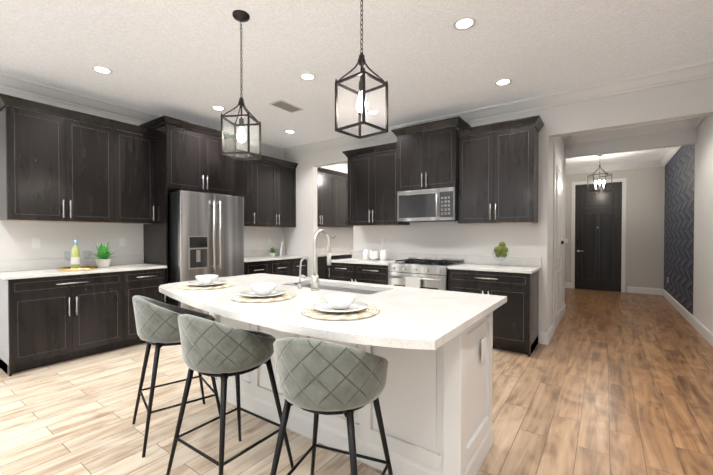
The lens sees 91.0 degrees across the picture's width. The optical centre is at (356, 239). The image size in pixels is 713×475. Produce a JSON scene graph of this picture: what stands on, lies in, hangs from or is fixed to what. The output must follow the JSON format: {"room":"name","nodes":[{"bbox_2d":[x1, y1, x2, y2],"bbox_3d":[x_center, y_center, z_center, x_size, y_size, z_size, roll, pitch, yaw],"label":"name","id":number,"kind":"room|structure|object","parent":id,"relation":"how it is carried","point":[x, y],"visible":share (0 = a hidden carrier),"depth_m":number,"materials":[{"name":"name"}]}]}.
{"room":"kitchen","nodes":[
{"label":"kitchen","id":0,"kind":"room"},
{"bbox_2d":[0,88,352,260],"bbox_3d":[-2.810,-0.232,4.926,0.120,2.950,10.320,0,1,35],"label":"wall","id":1,"kind":"structure","parent":0,"point":[56,239],"depth_m":4.21,"materials":[{"name":"white paint"}]},
{"bbox_2d":[0,94,123,223],"bbox_3d":[-3.255,-0.802,3.902,0.327,1.195,0.976,0,1,35],"label":"upper cabinet","id":2,"kind":"object","parent":1,"relation":"attached to","point":[59,168],"depth_m":3.73,"materials":[{"name":"brown wood"}]},
{"bbox_2d":[120,122,155,224],"bbox_3d":[-2.891,-0.808,4.414,0.327,1.195,0.517,0,1,35],"label":"upper cabinet","id":3,"kind":"object","parent":1,"relation":"attached to","point":[137,175],"depth_m":4.37,"materials":[{"name":"brown wood"}]},
{"bbox_2d":[0,249,283,272],"bbox_3d":[-2.553,0.255,5.167,0.021,0.110,3.990,0,1,35],"label":"backsplash","id":4,"kind":"structure","parent":1,"relation":"attached to","point":[5,266],"depth_m":4.05,"materials":[{"name":"white stone"}]},
{"bbox_2d":[0,72,286,156],"bbox_3d":[-3.535,-1.630,3.695,0.105,0.124,7.500,0,1,35],"label":"crown molding","id":5,"kind":"structure","parent":1,"relation":"attached to","point":[10,82],"depth_m":4.13,"materials":[{"name":"white"}]},
{"bbox_2d":[144,117,235,195],"bbox_3d":[-2.328,-1.089,4.935,0.637,0.865,0.990,0,1,35],"label":"upper cabinet","id":6,"kind":"object","parent":1,"relation":"attached to","point":[183,158],"depth_m":4.61,"materials":[{"name":"brown wood"}]},
{"bbox_2d":[236,154,259,226],"bbox_3d":[-1.978,-0.781,5.699,0.327,1.110,0.655,0,1,35],"label":"upper cabinet","id":7,"kind":"object","parent":1,"relation":"attached to","point":[247,171],"depth_m":5.75,"materials":[{"name":"brown wood"}]},
{"bbox_2d":[260,161,295,227],"bbox_3d":[-1.565,-0.788,6.280,0.327,1.110,1.010,0,1,35],"label":"upper cabinet","id":8,"kind":"object","parent":1,"relation":"attached to","point":[277,182],"depth_m":6.23,"materials":[{"name":"brown wood"}]},
{"bbox_2d":[317,171,336,226],"bbox_3d":[-0.876,-0.829,7.249,0.328,1.111,1.079,0,1,35],"label":"upper cabinet","id":9,"kind":"object","parent":1,"relation":"attached to","point":[332,200],"depth_m":7.33,"materials":[{"name":"brown wood"}]},
{"bbox_2d":[317,247,352,250],"bbox_3d":[-0.600,0.222,7.912,0.020,0.110,2.460,0,1,35],"label":"backsplash","id":10,"kind":"structure","parent":1,"relation":"attached to","point":[332,248],"depth_m":8.15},
{"bbox_2d":[323,164,347,171],"bbox_3d":[-0.546,-1.679,7.900,0.105,0.124,2.580,0,1,35],"label":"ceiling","id":11,"kind":"structure","parent":1,"relation":"attached to","point":[340,167],"depth_m":8.11,"materials":[{"name":"white paint"}]},
{"bbox_2d":[337,175,352,226],"bbox_3d":[-0.320,-0.839,8.032,0.328,1.111,1.079,0,1,35],"label":"upper cabinet","id":12,"kind":"object","parent":1,"relation":"attached to","point":[342,183],"depth_m":7.77,"materials":[{"name":"brown wood"}]},
{"bbox_2d":[0,288,712,474],"bbox_3d":[0.577,1.300,4.316,6.730,0.100,13.220,0,1,35],"label":"floor","id":13,"kind":"structure","parent":0,"point":[609,383],"depth_m":2.58,"materials":[{"name":"brown wood"}]},
{"bbox_2d":[0,273,131,375],"bbox_3d":[-3.158,0.806,3.806,0.617,0.899,0.996,0,1,35],"label":"base cabinet","id":14,"kind":"object","parent":13,"relation":"on","point":[44,321],"depth_m":3.55,"materials":[{"name":"brown wood"}]},
{"bbox_2d":[0,265,167,280],"bbox_3d":[-3.035,0.339,3.952,0.642,0.031,1.450,0,1,35],"label":"countertop","id":15,"kind":"structure","parent":14,"relation":"on","point":[17,274],"depth_m":3.67,"materials":[{"name":"white stone"}]},
{"bbox_2d":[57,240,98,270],"bbox_3d":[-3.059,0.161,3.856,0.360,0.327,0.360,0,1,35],"label":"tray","id":16,"kind":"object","parent":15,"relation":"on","point":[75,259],"visible":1,"depth_m":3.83,"materials":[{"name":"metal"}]},
{"bbox_2d":[71,240,79,268],"bbox_3d":[-3.095,0.157,3.857,0.078,0.320,0.078,0,1,35],"label":"bottle","id":17,"kind":"object","parent":16,"relation":"on","point":[75,254],"depth_m":3.83,"materials":[{"name":"yellow glass"}]},
{"bbox_2d":[57,266,98,270],"bbox_3d":[-3.059,0.313,3.858,0.360,0.024,0.360,0,1,35],"label":"tray","id":18,"kind":"object","parent":16,"relation":"on","point":[73,268],"depth_m":3.82,"materials":[{"name":"gold metal"}]},
{"bbox_2d":[91,241,114,267],"bbox_3d":[-2.987,0.170,4.130,0.322,0.303,0.327,0,1,35],"label":"agave plant","id":19,"kind":"object","parent":15,"relation":"on","point":[103,259],"visible":1,"depth_m":4.10,"materials":[{"name":"green plant"}]},
{"bbox_2d":[132,269,167,345],"bbox_3d":[-2.782,0.800,4.336,0.617,0.899,0.541,0,1,35],"label":"base cabinet","id":20,"kind":"object","parent":13,"relation":"on","point":[145,282],"depth_m":4.20,"materials":[{"name":"brown wood"}]},
{"bbox_2d":[132,295,219,457],"bbox_3d":[-1.223,0.815,2.377,0.498,0.919,0.489,-1,1,-39],"label":"bar stool","id":21,"kind":"object","parent":13,"relation":"on","point":[157,325],"visible":0.62,"depth_m":2.17,"materials":[{"name":"fabric"}]},
{"bbox_2d":[168,190,243,313],"bbox_3d":[-2.192,0.316,4.873,0.897,1.855,0.922,0,1,35],"label":"refrigerator","id":22,"kind":"object","parent":13,"relation":"on","point":[205,233],"visible":0.58,"depth_m":4.51,"materials":[{"name":"silver metal"}]},
{"bbox_2d":[166,314,293,474],"bbox_3d":[-0.683,0.821,1.889,0.489,0.919,0.498,0,1,34],"label":"bar stool","id":23,"kind":"object","parent":13,"relation":"on","point":[210,348],"visible":0.98,"depth_m":1.69,"materials":[{"name":"fabric"}]},
{"bbox_2d":[244,261,271,274],"bbox_3d":[-1.854,0.785,5.642,0.616,0.899,0.644,0,1,35],"label":"base cabinet","id":24,"kind":"object","parent":13,"relation":"on","point":[250,267],"depth_m":5.53,"materials":[{"name":"brown wood"}]},
{"bbox_2d":[244,253,291,260],"bbox_3d":[-1.587,0.315,5.990,0.642,0.031,1.530,0,1,35],"label":"countertop","id":25,"kind":"structure","parent":24,"relation":"on","point":[284,257],"depth_m":5.86,"materials":[{"name":"white stone"}]},
{"bbox_2d":[268,247,276,256],"bbox_3d":[-1.488,0.208,6.176,0.174,0.180,0.192,0,1,35],"label":"plant","id":26,"kind":"object","parent":25,"relation":"on","point":[272,252],"visible":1,"depth_m":6.16,"materials":[{"name":"green plant"}]},
{"bbox_2d":[280,242,284,255],"bbox_3d":[-1.391,0.169,6.559,0.016,0.250,0.200,8,1,0],"label":"framed picture","id":27,"kind":"object","parent":25,"relation":"on","point":[282,249],"visible":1,"depth_m":6.52,"materials":[{"name":"white ceramic"}]},
{"bbox_2d":[272,261,291,275],"bbox_3d":[-1.527,0.779,6.102,0.616,0.899,0.484,0,1,35],"label":"base cabinet","id":28,"kind":"object","parent":13,"relation":"on","point":[278,267],"depth_m":5.95,"materials":[{"name":"brown wood"}]},
{"bbox_2d":[292,257,307,276],"bbox_3d":[-1.271,0.775,6.463,0.616,0.899,0.402,0,1,35],"label":"base cabinet","id":29,"kind":"object","parent":13,"relation":"on","point":[295,260],"depth_m":6.26,"materials":[{"name":"brown wood"}]},
{"bbox_2d":[317,255,344,279],"bbox_3d":[-0.779,0.766,7.154,0.618,0.900,1.006,0,1,35],"label":"base cabinet","id":30,"kind":"object","parent":13,"relation":"on","point":[323,270],"depth_m":6.85,"materials":[{"name":"brown wood"}]},
{"bbox_2d":[317,251,351,258],"bbox_3d":[-0.347,0.295,7.734,0.640,0.030,2.460,0,1,35],"label":"countertop","id":31,"kind":"structure","parent":30,"relation":"on","point":[319,253],"depth_m":7.42,"materials":[{"name":"white stone"}]},
{"bbox_2d":[270,337,392,474],"bbox_3d":[-0.107,0.826,1.522,0.489,0.919,0.498,0,1,21],"label":"bar stool","id":32,"kind":"object","parent":13,"relation":"on","point":[316,377],"visible":1,"depth_m":1.32,"materials":[{"name":"fabric"}]},
{"bbox_2d":[330,263,357,281],"bbox_3d":[-0.010,0.787,5.436,0.527,0.901,0.618,0,1,35],"label":"base cabinet","id":33,"kind":"object","parent":13,"relation":"on","point":[338,271],"depth_m":5.17,"materials":[{"name":"brown wood"}]},
{"bbox_2d":[207,289,492,474],"bbox_3d":[-0.173,0.824,2.537,2.100,0.895,0.639,0,1,35],"label":"kitchen island","id":34,"kind":"object","parent":13,"relation":"on","point":[436,412],"depth_m":1.89,"materials":[{"name":"wood"}]},
{"bbox_2d":[159,273,314,304],"bbox_3d":[-0.979,0.355,2.780,0.761,0.034,1.179,0,1,35],"label":"island countertop","id":35,"kind":"structure","parent":34,"relation":"on","point":[241,283],"depth_m":2.47,"materials":[{"name":"white stone"}]},
{"bbox_2d":[178,282,233,289],"bbox_3d":[-1.099,0.335,2.576,0.384,0.009,0.384,0,1,35],"label":"placemat","id":36,"kind":"object","parent":35,"relation":"on","point":[194,287],"visible":0.56,"depth_m":2.50,"materials":[{"name":"beige wicker"}]},
{"bbox_2d":[186,280,226,285],"bbox_3d":[-1.099,0.320,2.575,0.274,0.020,0.274,0,1,35],"label":"plate","id":37,"kind":"object","parent":36,"relation":"on","point":[215,282],"visible":0.79,"depth_m":2.57,"materials":[{"name":"white ceramic"}]},
{"bbox_2d":[195,275,217,284],"bbox_3d":[-1.099,0.293,2.575,0.160,0.060,0.160,0,1,35],"label":"bowl","id":38,"kind":"object","parent":37,"relation":"on","point":[206,279],"visible":1,"depth_m":2.53,"materials":[{"name":"white ceramic"}]},
{"bbox_2d":[279,281,342,292],"bbox_3d":[-0.330,0.467,2.699,0.404,0.212,0.331,0,1,35],"label":"sink","id":39,"kind":"object","parent":35,"relation":"in","point":[314,286],"depth_m":2.56,"materials":[{"name":"white stone"}]},
{"bbox_2d":[230,292,294,302],"bbox_3d":[-0.564,0.341,2.121,0.384,0.009,0.384,0,1,35],"label":"placemat","id":40,"kind":"object","parent":34,"relation":"on","point":[249,299],"visible":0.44,"depth_m":2.02,"materials":[{"name":"beige wicker"}]},
{"bbox_2d":[240,289,285,297],"bbox_3d":[-0.564,0.326,2.121,0.274,0.020,0.274,0,1,35],"label":"plate","id":41,"kind":"object","parent":40,"relation":"on","point":[252,293],"visible":0.77,"depth_m":2.12,"materials":[{"name":"white ceramic"}]},
{"bbox_2d":[250,283,276,294],"bbox_3d":[-0.564,0.298,2.121,0.160,0.060,0.160,0,1,35],"label":"bowl","id":42,"kind":"object","parent":41,"relation":"on","point":[262,288],"visible":1,"depth_m":2.08,"materials":[{"name":"white ceramic"}]},
{"bbox_2d":[294,229,330,290],"bbox_3d":[-0.309,0.133,2.489,0.215,0.418,0.204,0,1,35],"label":"faucet","id":43,"kind":"object","parent":34,"relation":"on","point":[314,279],"depth_m":2.40,"materials":[{"name":"silver metal"}]},
{"bbox_2d":[267,286,506,364],"bbox_3d":[0.268,0.366,1.844,0.715,0.034,1.260,0,1,35],"label":"island countertop","id":44,"kind":"structure","parent":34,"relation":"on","point":[411,323],"depth_m":1.59,"materials":[{"name":"white stone"}]},
{"bbox_2d":[301,305,379,319],"bbox_3d":[-0.079,0.345,1.716,0.384,0.009,0.384,0,1,35],"label":"placemat","id":45,"kind":"object","parent":44,"relation":"on","point":[367,312],"visible":0.54,"depth_m":1.61,"materials":[{"name":"beige wicker"}]},
{"bbox_2d":[312,301,367,312],"bbox_3d":[-0.079,0.330,1.715,0.274,0.020,0.274,0,1,35],"label":"plate","id":46,"kind":"object","parent":45,"relation":"on","point":[327,307],"visible":0.62,"depth_m":1.71,"materials":[{"name":"white ceramic"}]},
{"bbox_2d":[324,293,356,309],"bbox_3d":[-0.079,0.303,1.715,0.160,0.060,0.160,0,1,35],"label":"bowl","id":47,"kind":"object","parent":46,"relation":"on","point":[339,301],"visible":0.98,"depth_m":1.68,"materials":[{"name":"white ceramic"}]},
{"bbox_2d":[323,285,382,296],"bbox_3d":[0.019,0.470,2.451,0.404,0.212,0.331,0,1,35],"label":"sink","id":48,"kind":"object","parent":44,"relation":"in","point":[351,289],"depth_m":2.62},
{"bbox_2d":[358,263,388,284],"bbox_3d":[0.365,0.790,5.170,0.631,0.901,0.618,0,1,35],"label":"base cabinet","id":49,"kind":"object","parent":13,"relation":"on","point":[367,273],"depth_m":4.89,"materials":[{"name":"brown wood"}]},
{"bbox_2d":[331,259,404,266],"bbox_3d":[0.181,0.323,5.279,1.066,0.030,0.640,0,1,35],"label":"countertop","id":50,"kind":"structure","parent":49,"relation":"on","point":[377,263],"depth_m":5.08,"materials":[{"name":"white stone"}]},
{"bbox_2d":[363,249,369,259],"bbox_3d":[0.154,0.226,5.426,0.114,0.160,0.114,0,1,35],"label":"canister","id":51,"kind":"object","parent":50,"relation":"on","point":[366,253],"visible":0.94,"depth_m":5.38,"materials":[{"name":"white ceramic"}]},
{"bbox_2d":[369,250,378,259],"bbox_3d":[0.269,0.232,5.319,0.160,0.150,0.160,0,1,35],"label":"canister","id":52,"kind":"object","parent":50,"relation":"on","point":[374,254],"visible":1,"depth_m":5.26,"materials":[{"name":"white ceramic"}]},
{"bbox_2d":[380,250,386,260],"bbox_3d":[0.407,0.228,5.246,0.114,0.160,0.114,0,1,35],"label":"canister","id":53,"kind":"object","parent":50,"relation":"on","point":[383,255],"visible":1,"depth_m":5.20,"materials":[{"name":"white ceramic"}]},
{"bbox_2d":[388,257,463,290],"bbox_3d":[0.913,0.753,4.686,0.816,0.985,0.716,0,1,35],"label":"range","id":54,"kind":"object","parent":13,"relation":"on","point":[424,273],"visible":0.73,"depth_m":4.44,"materials":[{"name":"silver metal"}]},
{"bbox_2d":[448,271,538,356],"bbox_3d":[1.658,0.801,4.251,0.900,0.901,0.618,0,1,35],"label":"base cabinet","id":55,"kind":"object","parent":13,"relation":"on","point":[515,323],"depth_m":3.90,"materials":[{"name":"brown wood"}]},
{"bbox_2d":[447,263,540,274],"bbox_3d":[1.660,0.336,4.228,0.926,0.030,0.640,0,1,35],"label":"countertop","id":56,"kind":"structure","parent":55,"relation":"on","point":[465,266],"depth_m":4.10,"materials":[{"name":"white stone"}]},
{"bbox_2d":[494,242,507,265],"bbox_3d":[1.730,0.171,4.207,0.196,0.300,0.196,0,1,35],"label":"moss bowl","id":57,"kind":"object","parent":56,"relation":"on","point":[500,250],"visible":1,"depth_m":4.17,"materials":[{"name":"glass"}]},
{"bbox_2d":[0,0,712,168],"bbox_3d":[0.577,-1.750,4.280,6.730,0.100,13.220,0,1,35],"label":"ceiling","id":58,"kind":"structure","parent":0,"point":[180,59],"depth_m":3.15,"materials":[{"name":"paint"}]},
{"bbox_2d":[91,66,112,73],"bbox_3d":[-2.522,-1.687,3.475,0.179,0.005,0.167,0,1,35],"label":"recessed light","id":59,"kind":"object","parent":58,"relation":"in","point":[99,69],"depth_m":3.48,"materials":[{"name":"white"}]},
{"bbox_2d":[211,106,224,110],"bbox_3d":[-1.779,-1.699,4.519,0.160,0.005,0.166,0,1,35],"label":"recessed light","id":60,"kind":"object","parent":58,"relation":"in","point":[218,108],"depth_m":4.53,"materials":[{"name":"white"}]},
{"bbox_2d":[221,10,260,159],"bbox_3d":[-0.862,-1.151,2.623,0.216,1.055,0.216,0,1,7],"label":"pendant light","id":61,"kind":"object","parent":58,"relation":"hanging from","point":[240,16],"visible":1,"depth_m":2.61,"materials":[{"name":"brown metal"}]},
{"bbox_2d":[269,100,303,112],"bbox_3d":[-0.892,-1.697,4.466,0.220,0.009,0.400,0,1,35],"label":"ceiling vent","id":62,"kind":"object","parent":58,"relation":"in","point":[285,106],"visible":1,"depth_m":4.44,"materials":[{"name":"white metal"}]},
{"bbox_2d":[285,130,294,133],"bbox_3d":[-1.050,-1.711,5.542,0.168,0.005,0.168,0,1,35],"label":"recessed light","id":63,"kind":"object","parent":58,"relation":"in","point":[287,131],"depth_m":5.53,"materials":[{"name":"white plastic"}]},
{"bbox_2d":[299,73,315,80],"bbox_3d":[-0.507,-1.688,3.622,0.172,0.005,0.166,0,1,35],"label":"recessed light","id":64,"kind":"object","parent":58,"relation":"in","point":[304,76],"depth_m":3.62,"materials":[{"name":"white"}]},
{"bbox_2d":[335,0,387,138],"bbox_3d":[0.029,-1.144,1.990,0.216,1.055,0.216,1,1,41],"label":"pendant light","id":65,"kind":"object","parent":58,"relation":"hanging from","point":[361,105],"visible":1,"depth_m":1.98,"materials":[{"name":"brown metal"}]},
{"bbox_2d":[367,110,378,114],"bbox_3d":[0.220,-1.701,4.672,0.160,0.005,0.166,0,1,35],"label":"recessed light","id":66,"kind":"object","parent":58,"relation":"in","point":[376,112],"depth_m":4.68,"materials":[{"name":"white"}]},
{"bbox_2d":[453,17,475,30],"bbox_3d":[0.836,-1.678,2.719,0.169,0.005,0.173,0,1,35],"label":"recessed light","id":67,"kind":"object","parent":58,"relation":"in","point":[464,23],"depth_m":2.72,"materials":[{"name":"white"}]},
{"bbox_2d":[495,78,511,85],"bbox_3d":[1.570,-1.690,3.751,0.163,0.005,0.174,0,1,35],"label":"recessed light","id":68,"kind":"object","parent":58,"relation":"in","point":[501,82],"depth_m":3.76,"materials":[{"name":"white"}]},
{"bbox_2d":[587,155,611,192],"bbox_3d":[4.913,-1.353,7.079,0.416,0.756,0.416,0,1,35],"label":"lantern pendant light","id":69,"kind":"object","parent":58,"relation":"hanging from","point":[599,182],"visible":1,"depth_m":7.07,"materials":[{"name":"brown metal"}]},
{"bbox_2d":[284,77,712,342],"bbox_3d":[1.127,-0.234,5.072,6.130,2.950,0.120,0,1,35],"label":"wall","id":70,"kind":"structure","parent":0,"point":[685,100],"depth_m":4.35,"materials":[{"name":"white paint"}]},
{"bbox_2d":[346,143,409,225],"bbox_3d":[0.326,-0.800,5.357,0.916,1.155,0.328,0,1,35],"label":"upper cabinet","id":71,"kind":"object","parent":70,"relation":"attached to","point":[370,176],"depth_m":5.23,"materials":[{"name":"brown wood"}]},
{"bbox_2d":[394,183,457,222],"bbox_3d":[1.010,-0.466,4.793,0.822,0.421,0.462,0,1,35],"label":"microwave","id":72,"kind":"object","parent":70,"relation":"attached to","point":[411,204],"depth_m":4.63,"materials":[{"name":"silver metal"}]},
{"bbox_2d":[394,117,465,190],"bbox_3d":[1.015,-1.103,4.804,0.844,0.856,0.425,0,1,35],"label":"upper cabinet","id":73,"kind":"object","parent":70,"relation":"attached to","point":[424,158],"depth_m":4.62,"materials":[{"name":"brown wood"}]},
{"bbox_2d":[350,251,540,266],"bbox_3d":[1.072,0.256,5.026,2.810,0.110,0.020,0,1,35],"label":"backsplash","id":74,"kind":"structure","parent":70,"relation":"attached to","point":[514,261],"depth_m":4.64,"materials":[{"name":"white stone"}]},
{"bbox_2d":[284,60,712,155],"bbox_3d":[1.058,-1.645,4.967,5.880,0.124,0.105,0,1,35],"label":"crown molding","id":75,"kind":"structure","parent":70,"relation":"attached to","point":[692,72],"depth_m":4.05,"materials":[{"name":"white paint"}]},
{"bbox_2d":[458,115,541,223],"bbox_3d":[1.744,-0.798,4.349,0.876,1.174,0.328,0,1,35],"label":"upper cabinet","id":76,"kind":"object","parent":70,"relation":"attached to","point":[482,174],"depth_m":4.18,"materials":[{"name":"brown wood"}]},
{"bbox_2d":[548,137,565,329],"bbox_3d":[2.916,-0.235,5.181,0.120,2.950,2.130,0,1,35],"label":"wall","id":77,"kind":"structure","parent":0,"point":[559,142],"depth_m":4.59,"materials":[{"name":"white paint"}]},
{"bbox_2d":[544,324,552,344],"bbox_3d":[2.417,1.179,4.395,0.036,0.140,0.516,0,1,35],"label":"baseboard","id":78,"kind":"structure","parent":77,"relation":"attached to","point":[548,336],"depth_m":4.22,"materials":[{"name":"white wood"}]},
{"bbox_2d":[550,143,563,333],"bbox_3d":[2.801,-0.019,4.860,0.062,2.525,1.300,0,1,35],"label":"pantry door","id":79,"kind":"structure","parent":77,"relation":"in","point":[558,242],"depth_m":4.86,"materials":[{"name":"white"}]},
{"bbox_2d":[561,304,565,319],"bbox_3d":[3.382,1.164,5.735,0.016,0.140,0.746,0,1,35],"label":"baseboard","id":80,"kind":"structure","parent":77,"relation":"attached to","point":[563,310],"depth_m":5.70,"materials":[{"name":"white wood"}]},
{"bbox_2d":[561,135,571,144],"bbox_3d":[2.974,-1.646,5.050,0.105,0.124,2.010,0,1,35],"label":"crown molding","id":81,"kind":"structure","parent":77,"relation":"attached to","point":[567,140],"depth_m":5.74,"materials":[{"name":"white paint"}]},
{"bbox_2d":[565,166,664,291],"bbox_3d":[5.836,-0.273,8.374,2.520,2.950,0.120,0,1,35],"label":"wall","id":82,"kind":"structure","parent":0,"point":[645,195],"depth_m":7.90,"materials":[{"name":"grey paint"}]},
{"bbox_2d":[565,282,570,287],"bbox_3d":[5.100,1.127,8.831,0.530,0.140,0.016,0,1,35],"label":"baseboard","id":83,"kind":"structure","parent":82,"relation":"attached to","point":[567,285],"depth_m":8.72,"materials":[{"name":"white"}]},
{"bbox_2d":[565,178,625,291],"bbox_3d":[5.660,-0.110,8.391,1.255,2.625,0.057,0,1,35],"label":"front door","id":84,"kind":"structure","parent":82,"relation":"in","point":[598,229],"depth_m":8.33,"materials":[{"name":"black wood"}]},
{"bbox_2d":[566,160,659,174],"bbox_3d":[5.763,-1.683,8.271,2.040,0.124,0.105,0,1,35],"label":"crown molding","id":85,"kind":"structure","parent":82,"relation":"attached to","point":[656,163],"depth_m":8.09,"materials":[{"name":"white"}]},
{"bbox_2d":[627,286,661,294],"bbox_3d":[6.453,1.138,7.869,0.590,0.140,0.016,0,1,35],"label":"baseboard","id":86,"kind":"structure","parent":82,"relation":"attached to","point":[655,291],"depth_m":7.86,"materials":[{"name":"white wood"}]},
{"bbox_2d":[565,128,696,158],"bbox_3d":[4.204,-1.549,5.483,1.610,0.330,0.120,0,1,35],"label":"header beam","id":87,"kind":"structure","parent":0,"point":[655,141],"depth_m":5.38,"materials":[{"name":"white paint"}]},
{"bbox_2d":[664,145,694,314],"bbox_3d":[5.862,-0.249,6.338,0.120,2.950,3.170,0,1,35],"label":"wall","id":88,"kind":"structure","parent":0,"point":[679,222],"depth_m":6.01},
{"bbox_2d":[572,119,687,143],"bbox_3d":[4.138,-1.650,5.390,1.350,0.124,0.105,0,1,35],"label":"crown molding","id":89,"kind":"structure","parent":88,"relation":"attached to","point":[678,125],"depth_m":5.34,"materials":[{"name":"white"}]},
{"bbox_2d":[660,146,680,165],"bbox_3d":[5.769,-1.661,6.387,0.105,0.124,3.170,0,1,35],"label":"crown molding","id":90,"kind":"structure","parent":88,"relation":"attached to","point":[670,151],"depth_m":6.86,"materials":[{"name":"white paint"}]},
{"bbox_2d":[662,289,712,346],"bbox_3d":[2.982,1.203,2.421,0.016,0.140,12.920,0,1,35],"label":"baseboard","id":91,"kind":"structure","parent":88,"relation":"attached to","point":[706,334],"depth_m":5.11,"materials":[{"name":"white wood"}]},
{"bbox_2d":[693,115,712,332],"bbox_3d":[2.119,-0.187,1.073,0.120,2.950,9.750,0,1,35],"label":"wall","id":92,"kind":"structure","parent":0,"point":[703,261],"depth_m":4.57,"materials":[{"name":"white paint"}]},
{"bbox_2d":[688,116,706,128],"bbox_3d":[4.199,-1.635,4.179,0.105,0.124,2.010,0,1,35],"label":"crown molding","id":93,"kind":"structure","parent":92,"relation":"attached to","point":[693,123],"depth_m":4.85,"materials":[{"name":"white"}]}
]}

